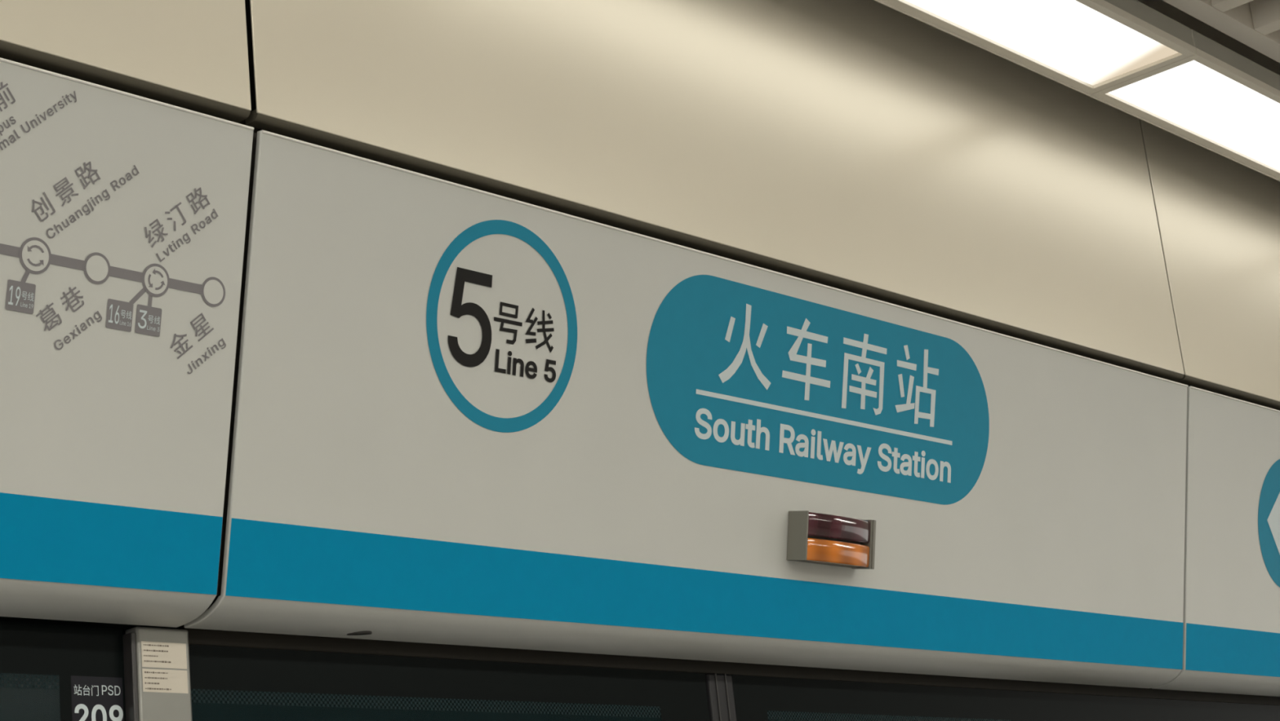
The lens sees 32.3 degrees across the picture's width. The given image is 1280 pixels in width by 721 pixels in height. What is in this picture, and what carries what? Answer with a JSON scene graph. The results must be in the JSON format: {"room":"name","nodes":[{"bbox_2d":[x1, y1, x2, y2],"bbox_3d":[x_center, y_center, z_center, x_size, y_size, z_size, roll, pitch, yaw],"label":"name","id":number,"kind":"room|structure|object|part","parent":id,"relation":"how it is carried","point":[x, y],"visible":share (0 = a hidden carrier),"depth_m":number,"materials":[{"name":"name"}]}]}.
{"room":"subway station platform","nodes":[
{"label":"subway station platform","id":0,"kind":"room"},
{"bbox_2d":[0,0,1279,410],"bbox_3d":[1.397,-0.417,5.249,0.082,1.210,20.000,-19,-20,38],"label":"wall","id":1,"kind":"structure","parent":0,"point":[870,148],"depth_m":3.79,"materials":[{"name":"grey metal"}]},
{"bbox_3d":[-1.386,-0.979,2.072,0.004,1.004,2.512,-19,-20,38],"label":"panel","id":2,"kind":"part","parent":1,"relation":"part of","materials":[{"name":"beige metal"}]},
{"bbox_2d":[0,57,253,626],"bbox_3d":[-1.373,-0.157,1.906,0.210,0.615,2.508,-19,-20,38],"label":"header panel","id":3,"kind":"object","parent":1,"relation":"attached to","point":[123,215],"visible":1,"depth_m":2.67,"materials":[{"name":"white metal"}]},
{"bbox_3d":[-1.327,-0.474,1.926,0.004,0.004,2.504,-19,-20,38],"label":"edge trim","id":4,"kind":"part","parent":3,"relation":"part of","materials":[{"name":"white"}]},
{"bbox_2d":[205,132,257,610],"bbox_3d":[1.434,0.432,5.055,0.188,0.600,20.000,-19,-20,38],"label":"trim","id":5,"kind":"structure","parent":1,"relation":"attached to","point":[255,135],"depth_m":2.83,"materials":[{"name":"grey"}]},
{"bbox_2d":[184,129,1188,688],"bbox_3d":[0.293,0.197,3.762,0.210,0.615,2.507,-19,-20,38],"label":"header panel","id":6,"kind":"object","parent":1,"relation":"attached to","point":[465,415],"visible":0.99,"depth_m":3.39,"materials":[{"name":"white metal"}]},
{"bbox_3d":[0.338,-0.121,3.782,0.004,0.004,2.503,-19,-20,38],"label":"edge trim","id":7,"kind":"part","parent":6,"relation":"part of","materials":[{"name":"white"}]},
{"bbox_3d":[0.330,0.062,3.757,0.062,0.298,0.968,-19,-20,38],"label":"name plate","id":8,"kind":"part","parent":6,"relation":"part of","materials":[{"name":"teal paint"}]},
{"bbox_2d":[786,510,875,568],"bbox_3d":[0.325,0.300,3.696,0.062,0.089,0.194,-19,-20,38],"label":"lamp","id":9,"kind":"object","parent":6,"relation":"attached to","point":[818,538],"visible":1,"depth_m":3.66,"materials":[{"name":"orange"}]},
{"bbox_3d":[0.259,0.287,3.628,0.055,0.087,0.004,-19,-20,38],"label":"plate","id":10,"kind":"part","parent":9,"relation":"part of","materials":[{"name":"grey metal"}]},
{"bbox_3d":[0.382,0.313,3.764,0.057,0.089,0.014,-19,-20,38],"label":"plate","id":11,"kind":"part","parent":9,"relation":"part of","materials":[{"name":"grey"}]},
{"bbox_3d":[0.281,-0.626,3.930,0.004,1.004,2.509,-19,-20,38],"label":"panel","id":12,"kind":"part","parent":1,"relation":"part of","materials":[{"name":"beige metal"}]},
{"bbox_3d":[1.944,-0.273,5.783,0.004,1.004,2.510,-19,-20,38],"label":"panel","id":13,"kind":"part","parent":1,"relation":"part of","materials":[{"name":"beige metal"}]},
{"bbox_2d":[1151,386,1279,696],"bbox_3d":[1.957,0.549,5.616,0.210,0.615,2.504,-19,-20,38],"label":"header panel","id":14,"kind":"object","parent":1,"relation":"attached to","point":[1231,618],"visible":0.92,"depth_m":4.82,"materials":[{"name":"white metal"}]},
{"bbox_3d":[2.002,0.232,5.636,0.004,0.004,2.500,-19,-20,38],"label":"edge trim","id":15,"kind":"part","parent":14,"relation":"part of","materials":[{"name":"white"}]},
{"bbox_2d":[1162,0,1279,62],"bbox_3d":[3.437,-1.477,3.621,11.500,0.690,20.000,-19,-20,38],"label":"ceiling","id":16,"kind":"structure","parent":0,"point":[1255,24],"depth_m":4.38,"materials":[{"name":"black"}]},
{"bbox_2d":[874,0,1196,96],"bbox_3d":[0.503,-0.700,3.860,0.245,0.058,1.498,-19,-20,38],"label":"ceiling light","id":17,"kind":"object","parent":16,"relation":"attached to","point":[1087,47],"visible":1,"depth_m":4.19,"materials":[{"name":"beige plastic"}]},
{"bbox_3d":[0.423,-0.651,3.922,0.024,0.016,1.498,-19,-20,38],"label":"frame rail","id":18,"kind":"part","parent":17,"relation":"part of","materials":[{"name":"beige"}]},
{"bbox_3d":[0.589,-0.709,3.785,0.020,0.016,1.498,-19,-20,38],"label":"frame rail","id":19,"kind":"part","parent":17,"relation":"part of","materials":[{"name":"beige"}]},
{"bbox_3d":[0.994,-0.578,4.397,0.201,0.014,0.022,-19,-20,38],"label":"frame rail","id":20,"kind":"part","parent":17,"relation":"part of","materials":[{"name":"beige"}]},
{"bbox_2d":[1089,29,1279,181],"bbox_3d":[1.495,-0.489,4.965,0.245,0.058,1.498,-19,-20,38],"label":"ceiling light","id":21,"kind":"object","parent":16,"relation":"attached to","point":[1218,100],"visible":0.97,"depth_m":4.60,"materials":[{"name":"beige plastic"}]},
{"bbox_3d":[1.010,-0.575,4.415,0.201,0.014,0.022,-19,-20,38],"label":"frame rail","id":22,"kind":"part","parent":21,"relation":"part of","materials":[{"name":"beige"}]},
{"bbox_3d":[1.415,-0.441,5.028,0.024,0.016,1.498,-19,-20,38],"label":"frame rail","id":23,"kind":"part","parent":21,"relation":"part of","materials":[{"name":"beige"}]},
{"bbox_2d":[1108,60,1279,170],"bbox_3d":[1.498,-0.473,4.959,0.205,0.004,1.458,-19,-20,38],"label":"diffuser","id":24,"kind":"object","parent":21,"relation":"attached to","point":[1227,108],"depth_m":4.62,"materials":[{"name":"white plastic"}]},
{"bbox_3d":[1.581,-0.498,4.890,0.020,0.016,1.498,-19,-20,38],"label":"frame rail","id":25,"kind":"part","parent":21,"relation":"part of","materials":[{"name":"beige"}]},
{"bbox_3d":[4.861,1.755,1.728,8.700,0.100,20.000,-19,-20,38],"label":"floor","id":26,"kind":"structure","parent":0,"visible":0},
{"bbox_2d":[124,626,192,720],"bbox_3d":[-0.507,1.373,2.512,0.038,2.156,0.081,-19,-20,38],"label":"post","id":27,"kind":"object","parent":26,"relation":"on","point":[162,654],"visible":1,"depth_m":2.78,"materials":[{"name":"metal"}]},
{"bbox_2d":[0,621,138,720],"bbox_3d":[-1.306,1.205,1.622,0.035,2.156,2.334,-19,-20,38],"label":"door","id":28,"kind":"structure","parent":27,"relation":"attached to","point":[48,672],"depth_m":2.69,"materials":[{"name":"grey"}]},
{"bbox_3d":[-1.312,1.203,1.623,0.008,2.120,2.326,-19,-20,38],"label":"glass","id":29,"kind":"part","parent":28,"relation":"part of","materials":[{"name":"black"}]},
{"bbox_3d":[-0.664,0.442,2.709,0.001,0.108,0.075,-19,-20,38],"label":"number plate","id":30,"kind":"part","parent":28,"relation":"part of","materials":[{"name":"black plastic"}]},
{"bbox_2d":[188,644,1279,720],"bbox_3d":[1.161,1.740,4.384,0.034,2.140,4.983,-19,-20,38],"label":"door","id":31,"kind":"structure","parent":27,"relation":"attached to","point":[228,683],"depth_m":3.35,"materials":[{"name":"grey glass"}]},
{"bbox_3d":[-0.136,1.453,2.933,0.008,2.119,1.048,-19,-20,38],"label":"glass","id":32,"kind":"part","parent":31,"relation":"part of","materials":[{"name":"black"}]},
{"bbox_2d":[0,616,1279,705],"bbox_3d":[1.357,0.774,5.059,0.076,0.034,20.000,-19,-20,38],"label":"header beam","id":33,"kind":"structure","parent":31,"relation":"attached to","point":[196,636],"depth_m":3.47,"materials":[{"name":"grey metal"}]},
{"bbox_3d":[0.708,1.632,3.873,0.008,2.119,1.366,-19,-20,38],"label":"glass","id":34,"kind":"part","parent":31,"relation":"part of","materials":[{"name":"black"}]}
]}

